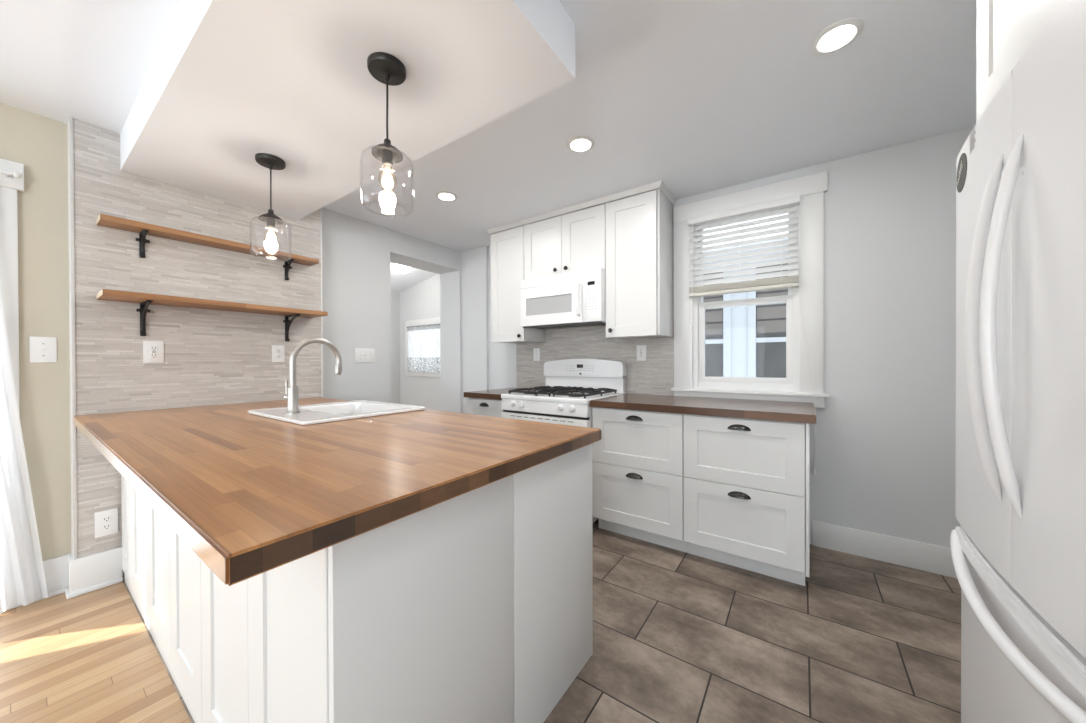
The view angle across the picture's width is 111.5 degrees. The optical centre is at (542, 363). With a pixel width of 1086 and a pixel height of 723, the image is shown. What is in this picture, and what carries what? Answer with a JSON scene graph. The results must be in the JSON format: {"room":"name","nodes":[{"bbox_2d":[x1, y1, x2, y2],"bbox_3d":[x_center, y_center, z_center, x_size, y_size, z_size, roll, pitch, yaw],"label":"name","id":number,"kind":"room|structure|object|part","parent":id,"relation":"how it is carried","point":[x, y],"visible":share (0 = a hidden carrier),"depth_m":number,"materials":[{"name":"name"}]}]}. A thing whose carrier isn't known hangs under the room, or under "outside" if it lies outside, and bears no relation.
{"room":"kitchen","nodes":[
{"label":"kitchen","id":0,"kind":"room"},
{"bbox_2d":[73,118,321,578],"bbox_3d":[-2.096,-0.035,2.392,0.180,2.400,1.180,0,0,35],"label":"wall","id":1,"kind":"structure","parent":0,"point":[212,357],"depth_m":2.14,"materials":[{"name":"tile"}]},
{"bbox_2d":[67,117,77,558],"bbox_3d":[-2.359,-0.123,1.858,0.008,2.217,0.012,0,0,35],"label":"trim","id":2,"kind":"structure","parent":1,"relation":"attached to","point":[70,118],"depth_m":1.85,"materials":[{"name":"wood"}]},
{"bbox_2d":[65,546,122,598],"bbox_3d":[-2.346,1.076,1.934,0.118,0.183,0.187,0,0,35],"label":"baseboard","id":3,"kind":"structure","parent":1,"relation":"attached to","point":[99,570],"depth_m":1.90,"materials":[{"name":"white paint"}]},
{"bbox_2d":[95,508,117,537],"bbox_3d":[-2.295,0.839,1.945,0.008,0.133,0.080,0,0,35],"label":"outlet","id":4,"kind":"object","parent":1,"relation":"attached to","point":[106,521],"visible":1,"depth_m":1.94,"materials":[{"name":"white plastic"}]},
{"bbox_2d":[102,515,110,522],"bbox_3d":[-2.294,0.819,1.944,0.004,0.029,0.033,0,0,35],"label":"socket","id":5,"kind":"object","parent":4,"relation":"attached to","point":[105,518],"depth_m":1.94,"materials":[{"name":"white plastic"}]},
{"bbox_2d":[102,523,110,529],"bbox_3d":[-2.294,0.859,1.944,0.004,0.029,0.033,0,0,35],"label":"socket","id":6,"kind":"object","parent":4,"relation":"attached to","point":[105,526],"depth_m":1.94,"materials":[{"name":"white plastic"}]},
{"bbox_2d":[143,341,163,362],"bbox_3d":[-2.196,-0.063,2.086,0.009,0.124,0.082,0,0,35],"label":"outlet","id":7,"kind":"object","parent":1,"relation":"attached to","point":[153,351],"visible":1,"depth_m":2.08,"materials":[{"name":"white plastic"}]},
{"bbox_2d":[150,346,157,357],"bbox_3d":[-2.194,-0.063,2.085,0.004,0.066,0.033,0,0,35],"label":"socket","id":8,"kind":"object","parent":7,"relation":"attached to","point":[153,349],"depth_m":2.08,"materials":[{"name":"white plastic"}]},
{"bbox_2d":[96,214,318,279],"bbox_3d":[-1.966,-0.666,2.294,0.144,0.161,1.019,0,0,35],"label":"wall shelf","id":9,"kind":"object","parent":1,"relation":"attached to","point":[144,229],"visible":1,"depth_m":2.15,"materials":[{"name":"brown wood"}]},
{"bbox_2d":[96,289,327,340],"bbox_3d":[-1.921,-0.257,2.269,0.248,0.208,1.030,0,0,35],"label":"wall shelf","id":10,"kind":"object","parent":1,"relation":"attached to","point":[145,299],"visible":1,"depth_m":2.09,"materials":[{"name":"brown wood"}]},
{"bbox_2d":[272,345,284,361],"bbox_3d":[-1.848,-0.066,2.582,0.008,0.118,0.076,0,0,35],"label":"outlet","id":11,"kind":"object","parent":1,"relation":"attached to","point":[278,351],"visible":1,"depth_m":2.58,"materials":[{"name":"white plastic"}]},
{"bbox_2d":[320,208,322,397],"bbox_3d":[-1.692,-0.039,2.825,0.024,2.400,0.009,0,0,35],"label":"trim","id":12,"kind":"structure","parent":1,"relation":"attached to","point":[320,208],"depth_m":2.81,"materials":[{"name":"white paint"}]},
{"bbox_2d":[0,103,461,560],"bbox_3d":[-3.461,-0.273,0.778,0.360,2.900,10.600,0,0,35],"label":"wall","id":13,"kind":"structure","parent":0,"point":[37,142],"depth_m":1.90,"materials":[{"name":"beige paint"}]},
{"bbox_2d":[0,158,23,610],"bbox_3d":[-3.144,0.110,0.997,0.148,2.130,2.037,0,0,35],"label":"door frame","id":14,"kind":"structure","parent":13,"relation":"in","point":[8,191],"depth_m":1.76,"materials":[{"name":"white paint"}]},
{"bbox_2d":[0,169,20,182],"bbox_3d":[-3.069,-0.876,0.939,0.045,0.053,2.020,0,0,35],"label":"curtain rod","id":15,"kind":"object","parent":14,"relation":"attached to","point":[6,175],"visible":1,"depth_m":1.74,"materials":[{"name":"white paint"}]},
{"bbox_3d":[-3.070,-0.887,0.927,0.016,0.016,2.000,0,0,35],"label":"rod","id":16,"kind":"part","parent":15,"relation":"part of","materials":[{"name":"white paint"}]},
{"bbox_2d":[0,286,47,613],"bbox_3d":[-2.646,0.138,1.531,0.043,2.035,0.704,0,0,35],"label":"sheer curtain","id":17,"kind":"object","parent":15,"relation":"hanging from","point":[22,575],"visible":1,"depth_m":1.75,"materials":[{"name":"white fabric"}]},
{"bbox_2d":[29,337,56,362],"bbox_3d":[-2.486,-0.067,1.840,0.015,0.128,0.080,0,0,35],"label":"light switch","id":18,"kind":"object","parent":13,"relation":"attached to","point":[42,349],"visible":1,"depth_m":1.84,"materials":[{"name":"white plastic"}]},
{"bbox_2d":[35,553,70,601],"bbox_3d":[-2.474,1.076,1.850,0.025,0.185,0.157,0,0,35],"label":"baseboard","id":19,"kind":"structure","parent":13,"relation":"attached to","point":[55,569],"depth_m":1.87,"materials":[{"name":"white paint"}]},
{"bbox_2d":[355,348,374,362],"bbox_3d":[-1.549,-0.067,3.228,0.015,0.126,0.180,0,0,35],"label":"light switch","id":20,"kind":"object","parent":13,"relation":"attached to","point":[362,355],"visible":1,"depth_m":3.22,"materials":[{"name":"white plastic"}]},
{"bbox_2d":[120,0,574,219],"bbox_3d":[-1.084,-1.136,1.675,2.340,0.197,0.853,0,0,35],"label":"ceiling","id":21,"kind":"structure","parent":0,"point":[227,83],"depth_m":1.39,"materials":[{"name":"white paint"}]},
{"bbox_2d":[249,153,291,260],"bbox_3d":[-1.389,-0.788,1.888,0.173,0.500,0.173,0,0,35],"label":"pendant light","id":22,"kind":"object","parent":21,"relation":"hanging from","point":[272,162],"visible":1,"depth_m":1.88,"materials":[{"name":"brown metal"}]},
{"bbox_2d":[267,217,274,227],"bbox_3d":[-1.389,-0.717,1.889,0.036,0.046,0.036,0,0,35],"label":"socket","id":23,"kind":"object","parent":22,"relation":"attached to","point":[270,221],"depth_m":1.88,"materials":[{"name":"grey metal"}]},
{"bbox_3d":[-1.389,-0.888,1.888,0.008,0.220,0.007,0,0,35],"label":"cord","id":24,"kind":"part","parent":22,"relation":"part of","materials":[{"name":"black metal"}]},
{"bbox_2d":[360,52,413,214],"bbox_3d":[-0.545,-0.787,1.296,0.173,0.500,0.173,0,0,35],"label":"pendant light","id":25,"kind":"object","parent":21,"relation":"hanging from","point":[387,69],"visible":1,"depth_m":1.28,"materials":[{"name":"brown metal"}]},
{"bbox_3d":[-0.545,-0.634,1.297,0.173,0.192,0.173,0,0,35],"label":"lamp shade","id":26,"kind":"part","parent":25,"relation":"part of","materials":[{"name":"clear glass"}]},
{"bbox_3d":[-0.546,-0.888,1.295,0.008,0.220,0.007,0,0,35],"label":"cord","id":27,"kind":"part","parent":25,"relation":"part of","materials":[{"name":"black metal"}]},
{"bbox_2d":[382,149,392,167],"bbox_3d":[-0.545,-0.717,1.296,0.036,0.046,0.036,0,0,35],"label":"socket","id":28,"kind":"object","parent":25,"relation":"attached to","point":[387,154],"depth_m":1.28,"materials":[{"name":"grey metal"}]},
{"bbox_2d":[391,291,400,403],"bbox_3d":[-3.339,-0.345,5.243,0.150,3.000,3.150,0,0,35],"label":"wall","id":29,"kind":"structure","parent":0,"point":[395,296],"depth_m":6.29,"materials":[{"name":"grey paint"}]},
{"bbox_2d":[390,262,436,291],"bbox_3d":[-2.477,-1.475,4.538,2.370,0.580,3.300,0,0,35],"label":"ceiling","id":30,"kind":"structure","parent":0,"point":[399,282],"depth_m":5.81,"materials":[{"name":"white paint"}]},
{"bbox_2d":[390,263,411,273],"bbox_3d":[-2.040,-1.347,5.308,0.320,0.155,0.320,0,0,35],"label":"ceiling light","id":31,"kind":"object","parent":30,"relation":"attached to","point":[397,268],"visible":0.73,"depth_m":5.22,"materials":[{"name":"white paint"}]},
{"bbox_2d":[400,274,440,410],"bbox_3d":[-1.552,-0.354,5.821,2.370,3.000,0.150,0,0,35],"label":"wall","id":32,"kind":"structure","parent":0,"point":[421,300],"depth_m":6.06,"materials":[{"name":"grey paint"}]},
{"bbox_2d":[405,317,439,376],"bbox_3d":[-1.824,-0.249,5.973,1.150,0.930,0.125,0,0,35],"label":"window","id":33,"kind":"structure","parent":32,"relation":"in","point":[428,321],"depth_m":6.05,"materials":[{"name":"white paint"}]},
{"bbox_2d":[0,519,960,722],"bbox_3d":[-1.939,1.230,-0.829,4.840,0.100,9.700,0,0,35],"label":"floor","id":34,"kind":"structure","parent":0,"point":[679,636],"depth_m":1.50,"materials":[{"name":"brown tile"}]},
{"bbox_2d":[121,475,150,632],"bbox_3d":[-1.694,0.735,2.189,0.683,0.860,0.990,0,0,35],"label":"base cabinet","id":35,"kind":"object","parent":34,"relation":"on","point":[133,505],"visible":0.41,"depth_m":1.76,"materials":[{"name":"wood"}]},
{"bbox_3d":[-2.138,0.706,1.907,0.280,0.792,0.019,0,0,35],"label":"door","id":36,"kind":"part","parent":35,"relation":"part of","materials":[{"name":"white paint"}]},
{"bbox_3d":[-1.857,0.707,1.710,0.400,0.792,0.019,0,0,35],"label":"door","id":37,"kind":"part","parent":35,"relation":"part of","materials":[{"name":"white paint"}]},
{"bbox_2d":[147,412,352,722],"bbox_3d":[-1.087,0.735,1.763,0.800,0.860,0.990,0,0,35],"label":"base cabinet","id":38,"kind":"object","parent":34,"relation":"on","point":[174,569],"visible":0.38,"depth_m":1.30,"materials":[{"name":"wood"}]},
{"bbox_3d":[-1.528,0.707,1.479,0.397,0.792,0.019,0,0,35],"label":"door","id":39,"kind":"part","parent":38,"relation":"part of","materials":[{"name":"white paint"}]},
{"bbox_3d":[-1.201,0.707,1.250,0.396,0.792,0.019,0,0,35],"label":"door","id":40,"kind":"part","parent":38,"relation":"part of","materials":[{"name":"white paint"}]},
{"bbox_2d":[73,397,600,585],"bbox_3d":[-1.064,0.282,1.654,2.354,0.044,1.155,0,0,35],"label":"countertop","id":41,"kind":"structure","parent":38,"relation":"on","point":[251,495],"depth_m":0.95,"materials":[{"name":"brown wood"}]},
{"bbox_2d":[284,337,342,412],"bbox_3d":[-1.189,0.055,1.930,0.075,0.379,0.272,0,0,35],"label":"faucet","id":42,"kind":"object","parent":41,"relation":"on","point":[291,392],"visible":1,"depth_m":1.84,"materials":[{"name":"silver metal"}]},
{"bbox_3d":[-1.275,0.136,1.851,0.028,0.102,0.032,0,0,20],"label":"lever","id":43,"kind":"part","parent":42,"relation":"part of","materials":[{"name":"silver metal"}]},
{"bbox_3d":[-1.180,-0.007,1.930,0.029,0.254,0.253,0,0,35],"label":"spout","id":44,"kind":"part","parent":42,"relation":"part of","materials":[{"name":"silver metal"}]},
{"bbox_2d":[248,400,424,424],"bbox_3d":[-1.091,0.353,1.984,0.665,0.221,0.620,0,0,35],"label":"sink","id":45,"kind":"object","parent":41,"relation":"in","point":[325,412],"visible":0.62,"depth_m":1.93,"materials":[{"name":"white ceramic"}]},
{"bbox_2d":[201,444,592,722],"bbox_3d":[-0.421,0.735,1.301,0.813,0.860,0.999,0,0,35],"label":"base cabinet","id":46,"kind":"object","parent":34,"relation":"on","point":[474,606],"visible":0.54,"depth_m":0.90,"materials":[{"name":"wood"}]},
{"bbox_3d":[-0.874,0.707,1.020,0.396,0.792,0.019,0,0,35],"label":"door","id":47,"kind":"part","parent":46,"relation":"part of","materials":[{"name":"white paint"}]},
{"bbox_3d":[-0.548,0.707,0.791,0.395,0.792,0.019,0,0,35],"label":"door","id":48,"kind":"part","parent":46,"relation":"part of","materials":[{"name":"white paint"}]},
{"bbox_3d":[-0.237,0.736,0.873,0.018,0.860,0.504,0,0,35],"label":"panel","id":49,"kind":"part","parent":46,"relation":"part of","materials":[{"name":"white paint"}]},
{"bbox_3d":[0.050,0.733,1.282,0.018,0.860,0.490,0,0,35],"label":"panel","id":50,"kind":"part","parent":46,"relation":"part of","materials":[{"name":"white paint"}]},
{"bbox_2d":[467,398,502,417],"bbox_3d":[-0.318,0.724,3.348,0.423,0.860,0.654,0,0,35],"label":"base cabinet","id":51,"kind":"object","parent":34,"relation":"on","point":[475,406],"visible":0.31,"depth_m":3.10,"materials":[{"name":"wood"}]},
{"bbox_3d":[-0.500,0.346,3.088,0.108,0.030,0.024,0,0,35],"label":"handle","id":52,"kind":"part","parent":51,"relation":"part of","materials":[{"name":"grey metal"}]},
{"bbox_2d":[464,388,532,399],"bbox_3d":[-0.320,0.271,3.354,0.442,0.044,0.662,0,0,35],"label":"countertop","id":53,"kind":"structure","parent":51,"relation":"on","point":[495,394],"depth_m":3.16,"materials":[{"name":"brown wood"}]},
{"bbox_2d":[501,359,626,522],"bbox_3d":[0.163,0.559,2.968,0.780,1.192,0.732,0,0,35],"label":"gas range","id":54,"kind":"object","parent":34,"relation":"on","point":[571,384],"visible":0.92,"depth_m":2.89,"materials":[{"name":"white metal"}]},
{"bbox_3d":[-0.240,0.311,2.852,0.052,0.052,0.037,0,0,35],"label":"knob","id":55,"kind":"part","parent":54,"relation":"part of","materials":[{"name":"white plastic"}]},
{"bbox_3d":[-0.166,0.314,2.801,0.052,0.052,0.037,0,0,35],"label":"knob","id":56,"kind":"part","parent":54,"relation":"part of","materials":[{"name":"white plastic"}]},
{"bbox_3d":[-0.005,0.671,2.730,0.766,0.570,0.045,0,0,35],"label":"oven door","id":57,"kind":"part","parent":54,"relation":"part of","materials":[{"name":"white metal"}]},
{"bbox_3d":[-0.003,0.323,2.732,0.768,0.086,0.055,0,0,35],"label":"control panel","id":58,"kind":"part","parent":54,"relation":"part of","materials":[{"name":"white metal"}]},
{"bbox_3d":[0.116,0.315,2.603,0.052,0.052,0.037,0,0,35],"label":"knob","id":59,"kind":"part","parent":54,"relation":"part of","materials":[{"name":"white plastic"}]},
{"bbox_2d":[501,390,625,404],"bbox_3d":[0.172,0.261,2.981,0.776,0.036,0.665,0,0,35],"label":"cooktop","id":60,"kind":"object","parent":54,"relation":"in","point":[531,397],"depth_m":2.74,"materials":[{"name":"white metal"}]},
{"bbox_3d":[0.194,0.315,2.548,0.052,0.052,0.037,0,0,35],"label":"knob","id":61,"kind":"part","parent":54,"relation":"part of","materials":[{"name":"white plastic"}]},
{"bbox_2d":[592,407,686,552],"bbox_3d":[0.754,0.725,2.595,0.596,0.860,0.654,0,0,35],"label":"base cabinet","id":62,"kind":"object","parent":34,"relation":"on","point":[638,458],"visible":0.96,"depth_m":2.33,"materials":[{"name":"wood"}]},
{"bbox_3d":[0.572,0.346,2.336,0.114,0.030,0.024,0,0,35],"label":"handle","id":63,"kind":"part","parent":62,"relation":"part of","materials":[{"name":"grey metal"}]},
{"bbox_3d":[0.573,0.712,2.338,0.114,0.030,0.024,0,0,35],"label":"handle","id":64,"kind":"part","parent":62,"relation":"part of","materials":[{"name":"grey metal"}]},
{"bbox_3d":[0.584,0.485,2.354,0.592,0.362,0.018,0,0,35],"label":"drawer","id":65,"kind":"part","parent":62,"relation":"part of","materials":[{"name":"white paint"}]},
{"bbox_3d":[0.585,0.859,2.356,0.592,0.378,0.018,0,0,35],"label":"drawer","id":66,"kind":"part","parent":62,"relation":"part of","materials":[{"name":"white paint"}]},
{"bbox_2d":[683,414,809,585],"bbox_3d":[1.251,0.724,2.258,0.603,0.860,0.673,0,0,35],"label":"base cabinet","id":67,"kind":"object","parent":34,"relation":"on","point":[747,481],"visible":0.97,"depth_m":1.99,"materials":[{"name":"wood"}]},
{"bbox_2d":[590,393,815,423],"bbox_3d":[1.011,0.272,2.419,1.235,0.044,0.662,0,0,35],"label":"countertop","id":68,"kind":"structure","parent":67,"relation":"on","point":[785,411],"depth_m":2.20,"materials":[{"name":"brown wood"}]},
{"bbox_3d":[1.056,0.347,1.995,0.114,0.030,0.024,0,0,35],"label":"handle","id":69,"kind":"part","parent":67,"relation":"part of","materials":[{"name":"grey metal"}]},
{"bbox_3d":[1.058,0.712,1.997,0.114,0.030,0.024,0,0,35],"label":"handle","id":70,"kind":"part","parent":67,"relation":"part of","materials":[{"name":"grey metal"}]},
{"bbox_3d":[1.069,0.486,2.013,0.582,0.362,0.018,0,0,35],"label":"drawer","id":71,"kind":"part","parent":67,"relation":"part of","materials":[{"name":"white paint"}]},
{"bbox_3d":[1.070,0.859,2.015,0.582,0.378,0.018,0,0,35],"label":"drawer","id":72,"kind":"part","parent":67,"relation":"part of","materials":[{"name":"white paint"}]},
{"bbox_3d":[1.498,0.677,2.099,0.016,0.766,0.649,0,0,35],"label":"panel","id":73,"kind":"part","parent":67,"relation":"part of","materials":[{"name":"white paint"}]},
{"bbox_2d":[950,0,1085,722],"bbox_3d":[1.239,0.281,0.553,0.807,1.765,0.870,0,0,35],"label":"refrigerator","id":74,"kind":"object","parent":34,"relation":"on","point":[1018,550],"visible":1,"depth_m":0.70,"materials":[{"name":"white metal"}]},
{"bbox_2d":[957,161,962,184],"bbox_3d":[1.161,-0.531,1.029,0.001,0.050,0.068,0,0,40],"label":"print","id":75,"kind":"object","parent":74,"relation":"attached to","point":[960,164],"depth_m":1.03},
{"bbox_3d":[1.106,-0.071,0.910,0.071,1.054,0.434,0,0,35],"label":"door","id":76,"kind":"part","parent":74,"relation":"part of","materials":[{"name":"white metal"}]},
{"bbox_3d":[0.955,-0.071,0.800,0.060,0.765,0.021,0,0,35],"label":"handle","id":77,"kind":"part","parent":74,"relation":"part of","materials":[{"name":"white plastic"}]},
{"bbox_3d":[0.907,-0.071,0.730,0.060,0.765,0.021,0,0,35],"label":"handle","id":78,"kind":"part","parent":74,"relation":"part of","materials":[{"name":"white plastic"}]},
{"bbox_3d":[0.957,0.526,0.753,0.083,0.076,0.846,0,0,35],"label":"handle","id":79,"kind":"part","parent":74,"relation":"part of","materials":[{"name":"white plastic"}]},
{"bbox_3d":[0.984,0.782,0.736,0.071,0.613,0.870,0,0,35],"label":"freezer drawer","id":80,"kind":"part","parent":74,"relation":"part of","materials":[{"name":"white metal"}]},
{"bbox_3d":[0.856,-0.069,0.553,0.071,1.054,0.434,0,0,35],"label":"door","id":81,"kind":"part","parent":74,"relation":"part of","materials":[{"name":"white metal"}]},
{"bbox_2d":[0,0,976,251],"bbox_3d":[-1.947,-1.270,-0.842,4.840,0.100,9.700,0,0,35],"label":"ceiling","id":82,"kind":"structure","parent":0,"point":[695,97],"depth_m":1.71,"materials":[{"name":"white paint"}]},
{"bbox_2d":[435,191,457,200],"bbox_3d":[-0.716,-1.237,2.748,0.160,0.008,0.160,0,0,35],"label":"recessed light","id":83,"kind":"object","parent":82,"relation":"in","point":[443,195],"visible":1,"depth_m":2.73,"materials":[{"name":"white paint"}]},
{"bbox_2d":[566,136,594,152],"bbox_3d":[0.213,-1.237,2.096,0.160,0.008,0.160,0,0,35],"label":"recessed light","id":84,"kind":"object","parent":82,"relation":"in","point":[578,144],"visible":1,"depth_m":2.08,"materials":[{"name":"white paint"}]},
{"bbox_2d":[810,18,863,54],"bbox_3d":[1.116,-1.236,1.407,0.160,0.008,0.160,0,0,35],"label":"recessed light","id":85,"kind":"object","parent":82,"relation":"in","point":[842,33],"visible":1,"depth_m":1.40,"materials":[{"name":"white paint"}]},
{"bbox_2d":[461,126,973,547],"bbox_3d":[0.959,-0.048,2.949,4.440,2.400,0.190,0,0,35],"label":"wall","id":86,"kind":"structure","parent":0,"point":[884,462],"depth_m":2.18,"materials":[{"name":"grey paint"}]},
{"bbox_2d":[490,226,545,342],"bbox_3d":[-0.241,-0.702,3.469,0.395,1.014,0.370,0,0,35],"label":"upper cabinet","id":87,"kind":"object","parent":86,"relation":"attached to","point":[507,247],"visible":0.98,"depth_m":3.35,"materials":[{"name":"white paint"}]},
{"bbox_3d":[-0.324,-0.697,3.351,0.392,1.007,0.019,0,0,35],"label":"door","id":88,"kind":"part","parent":87,"relation":"part of","materials":[{"name":"white paint"}]},
{"bbox_2d":[533,348,539,360],"bbox_3d":[-0.064,-0.084,3.568,0.075,0.122,0.015,0,0,35],"label":"light switch","id":89,"kind":"object","parent":86,"relation":"attached to","point":[536,351],"visible":1,"depth_m":3.57,"materials":[{"name":"white plastic"}]},
{"bbox_2d":[524,204,605,279],"bbox_3d":[0.238,-0.962,3.131,0.774,0.494,0.370,0,0,35],"label":"upper cabinet","id":90,"kind":"object","parent":86,"relation":"attached to","point":[574,241],"visible":0.85,"depth_m":2.98,"materials":[{"name":"white paint"}]},
{"bbox_3d":[-0.003,-0.957,3.124,0.384,0.487,0.019,0,0,35],"label":"door","id":91,"kind":"part","parent":90,"relation":"part of","materials":[{"name":"white paint"}]},
{"bbox_2d":[521,267,605,329],"bbox_3d":[0.222,-0.507,3.106,0.763,0.410,0.433,0,0,35],"label":"microwave","id":92,"kind":"object","parent":90,"relation":"attached to","point":[577,299],"visible":0.98,"depth_m":2.94,"materials":[{"name":"white plastic"}]},
{"bbox_3d":[0.059,-0.674,3.015,0.598,0.074,0.022,0,0,35],"label":"vent panel","id":93,"kind":"part","parent":92,"relation":"part of","materials":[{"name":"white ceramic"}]},
{"bbox_3d":[0.059,-0.475,3.015,0.598,0.320,0.024,0,0,35],"label":"door","id":94,"kind":"part","parent":92,"relation":"part of","materials":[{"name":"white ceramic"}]},
{"bbox_3d":[0.270,-0.487,2.833,0.026,0.257,0.040,0,0,35],"label":"handle","id":95,"kind":"part","parent":92,"relation":"part of","materials":[{"name":"white plastic"}]},
{"bbox_3d":[0.372,-0.513,2.796,0.160,0.396,0.023,0,0,35],"label":"control panel","id":96,"kind":"part","parent":92,"relation":"part of","materials":[{"name":"white plastic"}]},
{"bbox_2d":[487,180,676,233],"bbox_3d":[0.247,-1.228,3.134,1.630,0.037,0.370,0,0,35],"label":"crown molding","id":97,"kind":"structure","parent":90,"relation":"attached to","point":[660,184],"depth_m":2.83,"materials":[{"name":"white paint"}]},
{"bbox_3d":[0.314,-0.957,2.901,0.384,0.487,0.019,0,0,35],"label":"door","id":98,"kind":"part","parent":90,"relation":"part of","materials":[{"name":"white paint"}]},
{"bbox_2d":[605,189,672,338],"bbox_3d":[0.722,-0.701,2.793,0.403,1.014,0.370,0,0,35],"label":"upper cabinet","id":99,"kind":"object","parent":86,"relation":"attached to","point":[639,228],"visible":1,"depth_m":2.67,"materials":[{"name":"white paint"}]},
{"bbox_2d":[637,345,645,360],"bbox_3d":[0.790,-0.082,2.971,0.080,0.125,0.009,0,0,35],"label":"outlet","id":100,"kind":"object","parent":86,"relation":"attached to","point":[641,349],"visible":1,"depth_m":2.97,"materials":[{"name":"white plastic"}]},
{"bbox_2d":[639,349,642,356],"bbox_3d":[0.790,-0.082,2.970,0.033,0.066,0.004,0,0,35],"label":"socket","id":101,"kind":"object","parent":100,"relation":"attached to","point":[640,350],"depth_m":2.97,"materials":[{"name":"white plastic"}]},
{"bbox_2d":[671,171,828,407],"bbox_3d":[1.416,-0.453,2.610,0.948,1.463,0.215,0,0,35],"label":"window","id":102,"kind":"structure","parent":86,"relation":"in","point":[690,379],"depth_m":2.47,"materials":[{"name":"white paint"}]},
{"bbox_3d":[1.417,-0.436,2.632,0.675,1.273,0.178,0,0,35],"label":"frame","id":103,"kind":"part","parent":102,"relation":"part of","materials":[{"name":"white paint"}]},
{"bbox_3d":[1.412,-0.155,2.607,0.591,0.590,0.032,0,0,35],"label":"sash","id":104,"kind":"part","parent":102,"relation":"part of","materials":[{"name":"white paint"}]},
{"bbox_3d":[1.428,-0.730,2.638,0.621,0.645,0.032,0,0,35],"label":"sash","id":105,"kind":"part","parent":102,"relation":"part of","materials":[{"name":"white paint"}]},
{"bbox_3d":[1.381,0.233,2.561,0.948,0.092,0.085,0,0,35],"label":"sill","id":106,"kind":"part","parent":102,"relation":"part of","materials":[{"name":"white paint"}]},
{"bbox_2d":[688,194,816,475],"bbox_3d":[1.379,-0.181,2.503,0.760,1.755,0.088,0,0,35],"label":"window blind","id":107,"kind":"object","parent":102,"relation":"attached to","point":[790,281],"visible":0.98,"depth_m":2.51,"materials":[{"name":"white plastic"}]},
{"bbox_3d":[1.351,-0.762,2.538,0.483,0.510,0.056,0,0,35],"label":"ladder cord","id":108,"kind":"part","parent":107,"relation":"part of","materials":[{"name":"white fabric"}]},
{"bbox_3d":[1.352,-0.499,2.539,0.661,0.024,0.052,0,0,35],"label":"rail","id":109,"kind":"part","parent":107,"relation":"part of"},
{"bbox_3d":[1.631,-0.182,2.299,0.106,1.670,0.044,0,0,35],"label":"pull cord","id":110,"kind":"part","parent":107,"relation":"part of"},
{"bbox_2d":[812,521,956,577],"bbox_3d":[2.160,1.075,2.025,1.110,0.155,0.016,0,0,35],"label":"baseboard","id":111,"kind":"structure","parent":86,"relation":"attached to","point":[932,558],"depth_m":2.14,"materials":[{"name":"white paint"}]},
{"bbox_3d":[-0.023,-0.019,-2.183,0.150,2.400,9.700,0,0,35],"label":"wall","id":112,"kind":"structure","parent":0,"visible":0},
{"bbox_2d":[976,0,1066,122],"bbox_3d":[1.312,-0.932,0.495,0.737,0.590,0.950,0,0,35],"label":"upper cabinet","id":113,"kind":"object","parent":112,"relation":"attached to","point":[1006,29],"visible":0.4,"depth_m":0.96,"materials":[{"name":"white paint"}]},
{"label":"outside","id":114,"kind":"structure","parent":0,"visible":0},
{"bbox_2d":[703,214,787,377],"bbox_3d":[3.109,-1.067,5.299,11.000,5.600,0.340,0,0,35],"label":"house","id":115,"kind":"structure","parent":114,"point":[743,341],"depth_m":5.28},
{"bbox_2d":[703,272,722,334],"bbox_3d":[2.304,-0.889,5.723,0.875,0.925,0.010,0,0,35],"label":"window shade","id":116,"kind":"object","parent":115,"relation":"hanging from","point":[713,317],"depth_m":5.54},
{"bbox_3d":[2.313,-0.216,5.735,0.895,2.300,0.008,0,0,35],"label":"pane","id":117,"kind":"part","parent":115,"relation":"part of","materials":[{"name":"clear glass"}]},
{"bbox_3d":[3.403,-0.216,4.970,0.940,2.300,0.008,0,0,35],"label":"pane","id":118,"kind":"part","parent":115,"relation":"part of","materials":[{"name":"clear glass"}]},
{"bbox_2d":[757,263,787,332],"bbox_3d":[3.395,-0.888,4.957,0.920,0.925,0.010,0,0,35],"label":"window shade","id":119,"kind":"object","parent":115,"relation":"hanging from","point":[771,318],"depth_m":5.12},
{"bbox_3d":[-1.878,-0.598,5.896,0.970,0.013,0.014,0,0,35],"label":"curtain rod","id":120,"kind":"object","parent":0,"visible":0},
{"bbox_2d":[407,324,439,372],"bbox_3d":[-1.886,-0.231,5.886,0.950,0.755,0.060,0,0,35],"label":"cafe curtain","id":121,"kind":"object","parent":120,"relation":"hanging from","point":[423,341],"visible":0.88,"depth_m":5.91,"materials":[{"name":"white fabric"}]}
]}

